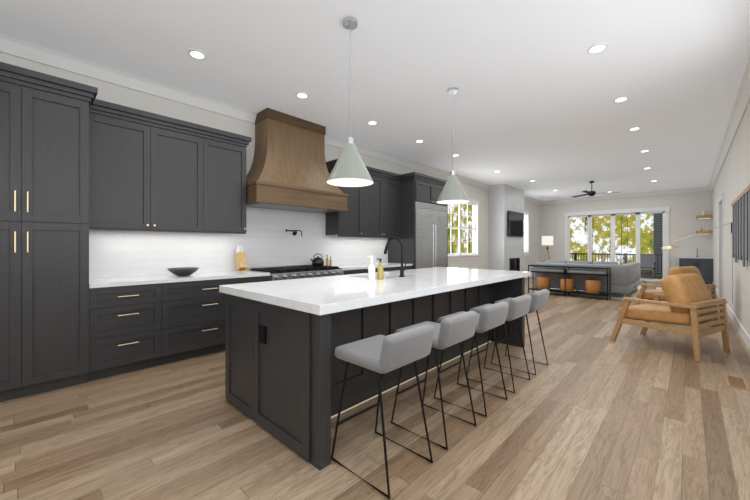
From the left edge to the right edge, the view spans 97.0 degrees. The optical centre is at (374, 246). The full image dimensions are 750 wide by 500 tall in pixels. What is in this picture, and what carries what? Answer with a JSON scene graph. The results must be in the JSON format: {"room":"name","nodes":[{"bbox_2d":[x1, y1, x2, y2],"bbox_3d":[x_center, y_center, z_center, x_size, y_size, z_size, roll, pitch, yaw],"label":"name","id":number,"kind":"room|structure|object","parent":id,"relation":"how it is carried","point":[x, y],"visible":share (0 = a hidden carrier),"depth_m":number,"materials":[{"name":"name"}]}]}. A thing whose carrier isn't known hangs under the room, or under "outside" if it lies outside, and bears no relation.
{"room":"kitchen and living room","nodes":[
{"label":"kitchen and living room","id":0,"kind":"room"},
{"bbox_2d":[0,52,539,273],"bbox_3d":[0.775,-0.335,7.697,0.150,3.200,18.650,0,0,43],"label":"wall","id":1,"kind":"structure","parent":0,"point":[120,95],"depth_m":4.75,"materials":[{"name":"paint"}]},
{"bbox_2d":[92,106,211,233],"bbox_3d":[-2.568,-0.777,3.786,0.361,1.165,1.149,0,0,43],"label":"upper cabinet","id":2,"kind":"object","parent":1,"relation":"attached to","point":[111,213],"depth_m":3.62,"materials":[{"name":"black wood"}]},
{"bbox_2d":[204,134,247,233],"bbox_3d":[-2.052,-0.777,4.331,0.361,1.165,0.606,0,0,43],"label":"upper cabinet","id":3,"kind":"object","parent":1,"relation":"attached to","point":[229,209],"depth_m":4.27,"materials":[{"name":"black wood"}]},
{"bbox_2d":[286,229,301,235],"bbox_3d":[-1.258,-0.210,5.168,0.338,0.110,0.278,0,0,43],"label":"pot filler","id":4,"kind":"object","parent":1,"relation":"attached to","point":[294,232],"visible":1,"depth_m":5.08,"materials":[{"name":"black metal"}]},
{"bbox_2d":[246,108,347,213],"bbox_3d":[-1.203,-1.250,5.046,0.612,1.362,1.584,0,0,43],"label":"range hood","id":5,"kind":"object","parent":1,"relation":"attached to","point":[288,170],"visible":0.85,"depth_m":4.83,"materials":[{"name":"brown wood"}]},
{"bbox_2d":[324,166,363,237],"bbox_3d":[-0.533,-0.777,5.938,0.361,1.165,0.616,0,0,43],"label":"upper cabinet","id":6,"kind":"object","parent":1,"relation":"attached to","point":[350,223],"depth_m":5.81,"materials":[{"name":"black wood"}]},
{"bbox_2d":[0,34,749,203],"bbox_3d":[2.667,-1.869,5.804,5.200,0.130,18.500,0,0,43],"label":"crown molding","id":7,"kind":"structure","parent":1,"relation":"attached to","point":[12,46],"depth_m":4.26,"materials":[{"name":"white wood"}]},
{"bbox_2d":[364,170,399,237],"bbox_3d":[-0.007,-0.777,6.494,0.361,1.165,1.169,0,0,43],"label":"upper cabinet","id":8,"kind":"object","parent":1,"relation":"attached to","point":[381,198],"depth_m":6.39,"materials":[{"name":"black wood"}]},
{"bbox_2d":[400,178,447,209],"bbox_3d":[0.960,-1.127,7.254,0.722,0.465,1.180,0,0,43],"label":"upper cabinet","id":9,"kind":"object","parent":1,"relation":"attached to","point":[412,190],"depth_m":6.75,"materials":[{"name":"black wood"}]},
{"bbox_2d":[448,198,479,259],"bbox_3d":[2.408,-0.510,9.387,0.200,1.770,2.070,0,0,43],"label":"window","id":10,"kind":"structure","parent":1,"relation":"in","point":[474,254],"depth_m":9.73,"materials":[{"name":"white wood"}]},
{"bbox_2d":[524,210,529,255],"bbox_3d":[5.586,-0.510,12.747,0.200,1.770,1.520,0,0,43],"label":"window","id":11,"kind":"structure","parent":1,"relation":"in","point":[526,233],"depth_m":13.19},
{"bbox_2d":[0,277,749,499],"bbox_3d":[2.719,1.325,5.859,5.500,0.120,18.650,0,0,43],"label":"floor","id":12,"kind":"structure","parent":0,"point":[590,411],"depth_m":2.25,"materials":[{"name":"brown wood"}]},
{"bbox_2d":[0,74,91,401],"bbox_3d":[-3.164,-0.047,2.930,0.672,2.625,0.910,0,0,43],"label":"tall cabinet","id":13,"kind":"object","parent":12,"relation":"on","point":[46,131],"depth_m":2.83,"materials":[{"name":"black wood"}]},
{"bbox_2d":[92,282,163,379],"bbox_3d":[-2.659,0.825,3.478,0.652,0.880,0.580,0,0,43],"label":"base cabinet","id":14,"kind":"object","parent":12,"relation":"on","point":[128,321],"depth_m":3.26,"materials":[{"name":"black wood"}]},
{"bbox_2d":[92,270,267,289],"bbox_3d":[-2.232,0.365,3.920,0.666,0.040,1.805,0,0,43],"label":"countertop","id":15,"kind":"structure","parent":14,"relation":"on","point":[137,279],"depth_m":3.67,"materials":[{"name":"white stone"}]},
{"bbox_2d":[167,267,198,275],"bbox_3d":[-2.237,0.300,3.878,0.330,0.088,0.330,0,0,43],"label":"decorative bowl","id":16,"kind":"object","parent":15,"relation":"on","point":[184,271],"visible":1,"depth_m":3.80,"materials":[{"name":"black ceramic"}]},
{"bbox_2d":[235,246,249,271],"bbox_3d":[-1.833,0.168,4.568,0.240,0.352,0.120,0,0,43],"label":"knife block","id":17,"kind":"object","parent":15,"relation":"on","point":[241,261],"visible":1,"depth_m":4.55,"materials":[{"name":"brown wood"}]},
{"bbox_2d":[164,278,255,363],"bbox_3d":[-2.119,0.825,4.049,0.652,0.880,0.992,0,0,43],"label":"base cabinet","id":18,"kind":"object","parent":12,"relation":"on","point":[194,312],"depth_m":3.70,"materials":[{"name":"black wood"}]},
{"bbox_2d":[256,274,269,281],"bbox_3d":[-1.715,0.825,4.476,0.652,0.880,0.287,0,0,43],"label":"base cabinet","id":19,"kind":"object","parent":12,"relation":"on","point":[257,279],"depth_m":4.30,"materials":[{"name":"black wood"}]},
{"bbox_2d":[248,264,343,280],"bbox_3d":[-1.145,0.785,4.991,0.738,0.960,1.236,0,0,43],"label":"range","id":20,"kind":"object","parent":12,"relation":"on","point":[287,272],"visible":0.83,"depth_m":4.79,"materials":[{"name":"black metal"}]},
{"bbox_2d":[310,253,323,265],"bbox_3d":[-0.949,0.217,5.400,0.196,0.202,0.254,0,0,43],"label":"kettle","id":21,"kind":"object","parent":20,"relation":"on","point":[317,261],"visible":1,"depth_m":5.35,"materials":[{"name":"black metal"}]},
{"bbox_2d":[326,255,329,265],"bbox_3d":[-0.817,0.246,5.671,0.044,0.195,0.043,0,0,43],"label":"bottle","id":22,"kind":"object","parent":20,"relation":"on","point":[328,262],"depth_m":5.66,"materials":[{"name":"yellow glass"}]},
{"bbox_2d":[344,266,395,274],"bbox_3d":[-0.318,0.825,5.953,0.652,0.880,1.288,0,0,43],"label":"base cabinet","id":23,"kind":"object","parent":12,"relation":"on","point":[386,268],"depth_m":5.61,"materials":[{"name":"black wood"}]},
{"bbox_2d":[339,262,411,269],"bbox_3d":[-0.125,0.365,6.147,0.666,0.040,1.835,0,0,43],"label":"countertop","id":24,"kind":"structure","parent":23,"relation":"on","point":[359,265],"depth_m":6.16,"materials":[{"name":"white stone"}]},
{"bbox_2d":[219,275,524,469],"bbox_3d":[0.319,0.820,3.479,1.298,0.890,3.252,0,0,43],"label":"kitchen island","id":25,"kind":"object","parent":12,"relation":"on","point":[285,366],"depth_m":2.44,"materials":[{"name":"black wood"}]},
{"bbox_2d":[219,267,530,314],"bbox_3d":[0.346,0.348,3.458,1.350,0.054,3.300,0,0,43],"label":"island countertop","id":26,"kind":"structure","parent":25,"relation":"on","point":[326,295],"depth_m":2.60,"materials":[{"name":"white stone"}]},
{"bbox_2d":[367,256,374,279],"bbox_3d":[-0.037,0.205,3.127,0.080,0.228,0.067,0,0,10],"label":"soap bottle","id":27,"kind":"object","parent":26,"relation":"on","point":[371,272],"depth_m":3.10,"materials":[{"name":"white plastic"}]},
{"bbox_2d":[377,258,383,279],"bbox_3d":[0.047,0.219,3.192,0.071,0.200,0.059,0,0,10],"label":"soap bottle","id":28,"kind":"object","parent":26,"relation":"on","point":[380,271],"depth_m":3.17,"materials":[{"name":"yellow plastic"}]},
{"bbox_2d":[384,237,406,276],"bbox_3d":[0.209,0.111,3.550,0.284,0.417,0.086,0,0,43],"label":"faucet","id":29,"kind":"object","parent":26,"relation":"on","point":[402,269],"visible":1,"depth_m":3.46,"materials":[{"name":"black metal"}]},
{"bbox_2d":[331,324,433,498],"bbox_3d":[0.043,0.855,1.941,0.476,0.806,0.410,0,0,43],"label":"stool","id":30,"kind":"object","parent":12,"relation":"on","point":[380,355],"visible":1,"depth_m":1.81,"materials":[{"name":"fabric"}]},
{"bbox_2d":[396,266,411,270],"bbox_3d":[0.269,0.825,6.575,0.652,0.880,0.676,0,0,43],"label":"base cabinet","id":31,"kind":"object","parent":12,"relation":"on","point":[397,267],"depth_m":6.44,"materials":[{"name":"black wood"}]},
{"bbox_2d":[415,201,446,268],"bbox_3d":[0.987,0.182,7.228,0.761,2.145,1.174,0,0,43],"label":"refrigerator","id":32,"kind":"object","parent":12,"relation":"on","point":[430,235],"visible":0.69,"depth_m":6.93,"materials":[{"name":"silver metal"}]},
{"bbox_2d":[391,311,477,449],"bbox_3d":[0.417,0.855,2.337,0.476,0.806,0.410,0,0,43],"label":"stool","id":33,"kind":"object","parent":12,"relation":"on","point":[453,330],"visible":0.77,"depth_m":2.18,"materials":[{"name":"fabric"}]},
{"bbox_2d":[434,301,508,416],"bbox_3d":[0.792,0.855,2.733,0.476,0.806,0.410,0,0,43],"label":"stool","id":34,"kind":"object","parent":12,"relation":"on","point":[492,316],"visible":0.81,"depth_m":2.57,"materials":[{"name":"fabric"}]},
{"bbox_2d":[467,294,531,392],"bbox_3d":[1.166,0.855,3.129,0.476,0.806,0.410,0,0,43],"label":"stool","id":35,"kind":"object","parent":12,"relation":"on","point":[519,306],"visible":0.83,"depth_m":2.99,"materials":[{"name":"fabric"}]},
{"bbox_2d":[489,184,523,270],"bbox_3d":[4.395,-0.335,11.052,0.500,3.199,1.700,0,0,43],"label":"fireplace column","id":36,"kind":"structure","parent":12,"relation":"on","point":[504,247],"depth_m":10.50,"materials":[{"name":"paint"}]},
{"bbox_2d":[510,258,519,270],"bbox_3d":[4.492,0.665,10.960,0.257,0.556,0.856,0,0,43],"label":"firebox insert","id":37,"kind":"object","parent":36,"relation":"in","point":[514,264],"visible":0.35,"depth_m":10.96,"materials":[{"name":"black metal"}]},
{"bbox_2d":[508,211,523,236],"bbox_3d":[4.601,-0.715,10.858,0.059,0.800,1.300,0,0,43],"label":"wall-mounted tv","id":38,"kind":"object","parent":36,"relation":"attached to","point":[515,224],"visible":1,"depth_m":10.77,"materials":[{"name":"black metal"}]},
{"bbox_2d":[491,289,549,374],"bbox_3d":[1.541,0.855,3.525,0.476,0.806,0.410,0,0,43],"label":"stool","id":39,"kind":"object","parent":12,"relation":"on","point":[539,300],"visible":0.71,"depth_m":3.38,"materials":[{"name":"fabric"}]},
{"bbox_2d":[542,236,552,261],"bbox_3d":[6.077,0.456,11.666,0.495,1.623,0.464,0,0,43],"label":"lamp","id":40,"kind":"object","parent":12,"relation":"on","point":[547,240],"visible":0.81,"depth_m":11.51,"materials":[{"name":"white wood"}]},
{"bbox_2d":[528,264,610,300],"bbox_3d":[4.899,0.885,8.470,1.780,0.760,0.380,0,0,43],"label":"console table","id":41,"kind":"object","parent":12,"relation":"on","point":[565,271],"visible":0.96,"depth_m":8.29,"materials":[{"name":"black metal"},{"name":"wood"}]},
{"bbox_2d":[532,285,666,301],"bbox_3d":[6.805,1.259,9.634,3.050,0.012,3.850,0,0,43],"label":"rug","id":42,"kind":"object","parent":12,"relation":"on","point":[632,294],"visible":0.21,"depth_m":8.62,"materials":[{"name":"grey fabric"}]},
{"bbox_2d":[534,260,639,296],"bbox_3d":[6.060,0.820,9.450,2.120,0.865,2.500,0,0,43],"label":"sofa","id":43,"kind":"object","parent":42,"relation":"on","point":[625,279],"visible":0.62,"depth_m":8.43,"materials":[{"name":"fabric"}]},
{"bbox_2d":[642,280,659,289],"bbox_3d":[6.625,1.034,7.980,0.330,0.435,0.327,0,0,43],"label":"coffee table","id":44,"kind":"object","parent":42,"relation":"on","point":[654,282],"visible":0.54,"depth_m":7.90,"materials":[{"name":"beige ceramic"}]},
{"bbox_2d":[610,273,730,361],"bbox_3d":[3.701,0.805,4.210,0.830,0.932,0.917,0,0,-27],"label":"armchair","id":45,"kind":"object","parent":12,"relation":"on","point":[691,301],"visible":1,"depth_m":3.93,"materials":[{"name":"brown leather"}]},
{"bbox_2d":[635,266,718,320],"bbox_3d":[5.178,0.805,5.772,0.830,0.932,0.917,0,0,-27],"label":"armchair","id":46,"kind":"object","parent":12,"relation":"on","point":[642,293],"visible":0.42,"depth_m":5.61,"materials":[{"name":"brown leather"}]},
{"bbox_2d":[679,248,712,283],"bbox_3d":[10.396,0.665,10.770,0.787,1.199,0.658,0,0,43],"label":"bar cabinet","id":47,"kind":"object","parent":12,"relation":"on","point":[704,265],"visible":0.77,"depth_m":10.46,"materials":[{"name":"wood"}]},
{"bbox_2d":[724,374,749,390],"bbox_3d":[3.359,1.261,3.086,0.140,0.006,0.380,0,0,43],"label":"floor vent","id":48,"kind":"object","parent":12,"relation":"in","point":[736,382],"visible":1,"depth_m":3.07,"materials":[{"name":"brown wood"}]},
{"bbox_2d":[0,0,749,200],"bbox_3d":[2.719,-1.995,5.859,5.500,0.120,18.650,0,0,43],"label":"ceiling","id":49,"kind":"structure","parent":0,"point":[538,86],"depth_m":3.63,"materials":[{"name":"paint"}]},
{"bbox_2d":[188,49,206,59],"bbox_3d":[-1.786,-1.930,3.336,0.167,0.007,0.167,0,0,43],"label":"recessed light","id":50,"kind":"object","parent":49,"relation":"in","point":[197,54],"depth_m":3.33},
{"bbox_2d":[295,92,308,98],"bbox_3d":[-0.929,-1.930,4.240,0.169,0.007,0.161,0,0,43],"label":"recessed light","id":51,"kind":"object","parent":49,"relation":"in","point":[302,95],"depth_m":4.24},
{"bbox_2d":[326,17,373,186],"bbox_3d":[-0.214,-1.239,2.859,0.410,1.388,0.410,0,0,43],"label":"pendant light","id":52,"kind":"object","parent":49,"relation":"hanging from","point":[349,169],"visible":1,"depth_m":2.79,"materials":[{"name":"metal"}]},
{"bbox_2d":[367,121,377,124],"bbox_3d":[-0.039,-1.930,5.182,0.167,0.007,0.166,0,0,43],"label":"recessed light","id":53,"kind":"object","parent":49,"relation":"in","point":[369,122],"depth_m":5.17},
{"bbox_2d":[436,87,469,203],"bbox_3d":[0.961,-1.239,4.101,0.410,1.388,0.410,0,0,43],"label":"pendant light","id":54,"kind":"object","parent":49,"relation":"hanging from","point":[452,191],"visible":1,"depth_m":4.03,"materials":[{"name":"metal"}]},
{"bbox_2d":[572,181,620,197],"bbox_3d":[6.373,-1.709,9.756,1.295,0.448,1.179,0,0,43],"label":"ceiling fan","id":55,"kind":"object","parent":49,"relation":"hanging from","point":[591,193],"visible":1,"depth_m":9.81,"materials":[{"name":"black metal"}]},
{"bbox_2d":[587,43,607,53],"bbox_3d":[2.167,-1.930,3.236,0.168,0.007,0.170,0,0,43],"label":"recessed light","id":56,"kind":"object","parent":49,"relation":"in","point":[593,49],"depth_m":3.23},
{"bbox_2d":[613,96,628,101],"bbox_3d":[3.229,-1.930,4.359,0.161,0.007,0.174,0,0,43],"label":"recessed light","id":57,"kind":"object","parent":49,"relation":"in","point":[620,99],"depth_m":4.36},
{"bbox_2d":[628,127,640,130],"bbox_3d":[4.257,-1.930,5.445,0.154,0.007,0.176,0,0,43],"label":"recessed light","id":58,"kind":"object","parent":49,"relation":"in","point":[634,128],"depth_m":5.44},
{"bbox_2d":[537,277,549,289],"bbox_3d":[4.492,0.979,8.855,0.324,0.320,0.321,0,0,43],"label":"pouf","id":59,"kind":"object","parent":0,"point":[542,282],"depth_m":8.73,"materials":[{"name":"orange leather"}]},
{"bbox_2d":[560,278,573,291],"bbox_3d":[4.899,0.979,8.470,0.324,0.320,0.321,0,0,43],"label":"pouf","id":60,"kind":"object","parent":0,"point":[569,281],"depth_m":8.34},
{"bbox_2d":[585,279,600,293],"bbox_3d":[5.306,0.979,8.085,0.324,0.320,0.321,0,0,43],"label":"pouf","id":61,"kind":"object","parent":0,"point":[592,286],"depth_m":7.97,"materials":[{"name":"orange leather"}]},
{"bbox_2d":[540,191,711,269],"bbox_3d":[9.075,-0.335,12.580,5.500,3.200,0.150,0,0,43],"label":"wall","id":62,"kind":"structure","parent":0,"point":[686,209],"depth_m":11.43,"materials":[{"name":"paint"}]},
{"bbox_2d":[564,206,669,280],"bbox_3d":[9.028,-0.055,12.603,3.250,2.640,0.180,0,0,43],"label":"door frame","id":63,"kind":"structure","parent":62,"relation":"attached to","point":[589,215],"depth_m":12.49,"materials":[{"name":"white wood"}]},
{"bbox_2d":[696,211,712,233],"bbox_3d":[10.678,-0.762,10.770,0.377,0.747,0.270,0,0,43],"label":"floating shelves","id":64,"kind":"object","parent":62,"relation":"attached to","point":[703,216],"visible":0.94,"depth_m":10.70,"materials":[{"name":"brown wood"}]},
{"bbox_2d":[712,102,749,335],"bbox_3d":[5.189,-0.335,3.523,1.600,3.200,18.650,0,0,43],"label":"wall","id":65,"kind":"structure","parent":0,"point":[732,183],"depth_m":5.64,"materials":[{"name":"paint"}]},
{"bbox_2d":[525,274,749,350],"bbox_3d":[2.667,1.195,5.804,5.200,0.140,18.500,0,0,43],"label":"baseboard","id":66,"kind":"structure","parent":65,"relation":"attached to","point":[743,333],"depth_m":4.91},
{"bbox_2d":[661,222,732,303],"bbox_3d":[5.763,0.281,5.974,0.929,1.371,0.290,0,0,43],"label":"wall sconce","id":67,"kind":"object","parent":65,"relation":"attached to","point":[671,246],"visible":0.96,"depth_m":6.07,"materials":[{"name":"gold metal"}]},
{"bbox_2d":[718,193,723,297],"bbox_3d":[8.072,0.055,7.644,0.175,2.420,1.220,0,0,43],"label":"door frame","id":68,"kind":"structure","parent":65,"relation":"attached to","point":[721,249],"depth_m":8.03,"materials":[{"name":"white wood"}]},
{"bbox_2d":[731,184,749,266],"bbox_3d":[5.176,-0.227,4.705,0.031,0.987,2.330,0,0,43],"label":"wall art","id":69,"kind":"object","parent":65,"relation":"attached to","point":[740,204],"visible":1,"depth_m":4.54,"materials":[{"name":"grey wood"}]},
{"label":"outside","id":70,"kind":"structure","parent":0,"visible":0},
{"bbox_2d":[448,203,652,269],"bbox_3d":[9.583,-3.735,13.991,28.000,18.000,29.500,0,0,43],"label":"trees","id":71,"kind":"object","parent":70,"point":[625,233],"visible":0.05,"depth_m":26.14,"materials":[{"name":"green plant"}]},
{"bbox_2d":[640,270,652,275],"bbox_3d":[10.604,1.790,12.888,25.000,0.150,29.300,0,0,43],"label":"ground","id":72,"kind":"structure","parent":70,"point":[645,271],"depth_m":21.69,"materials":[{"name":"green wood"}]},
{"bbox_2d":[653,213,662,275],"bbox_3d":[19.649,-2.185,18.304,6.700,7.900,5.400,0,0,43],"label":"house","id":73,"kind":"structure","parent":72,"relation":"on","point":[657,232],"depth_m":18.50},
{"bbox_2d":[640,275,662,278],"bbox_3d":[10.315,1.345,13.891,8.200,0.120,3.440,0,0,43],"label":"deck","id":74,"kind":"object","parent":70,"point":[649,277],"depth_m":13.65,"materials":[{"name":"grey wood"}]},
{"bbox_2d":[570,253,662,274],"bbox_3d":[11.459,0.800,15.101,8.200,0.970,0.100,0,0,43],"label":"rail","id":75,"kind":"object","parent":74,"relation":"on","point":[624,257],"visible":0.12,"depth_m":15.25,"materials":[{"name":"black metal"}]},
{"bbox_2d":[635,254,654,278],"bbox_3d":[10.775,0.806,13.286,0.660,0.958,0.792,0,0,43],"label":"outdoor chair","id":76,"kind":"object","parent":74,"relation":"on","point":[647,261],"visible":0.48,"depth_m":13.41,"materials":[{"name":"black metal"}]}
]}

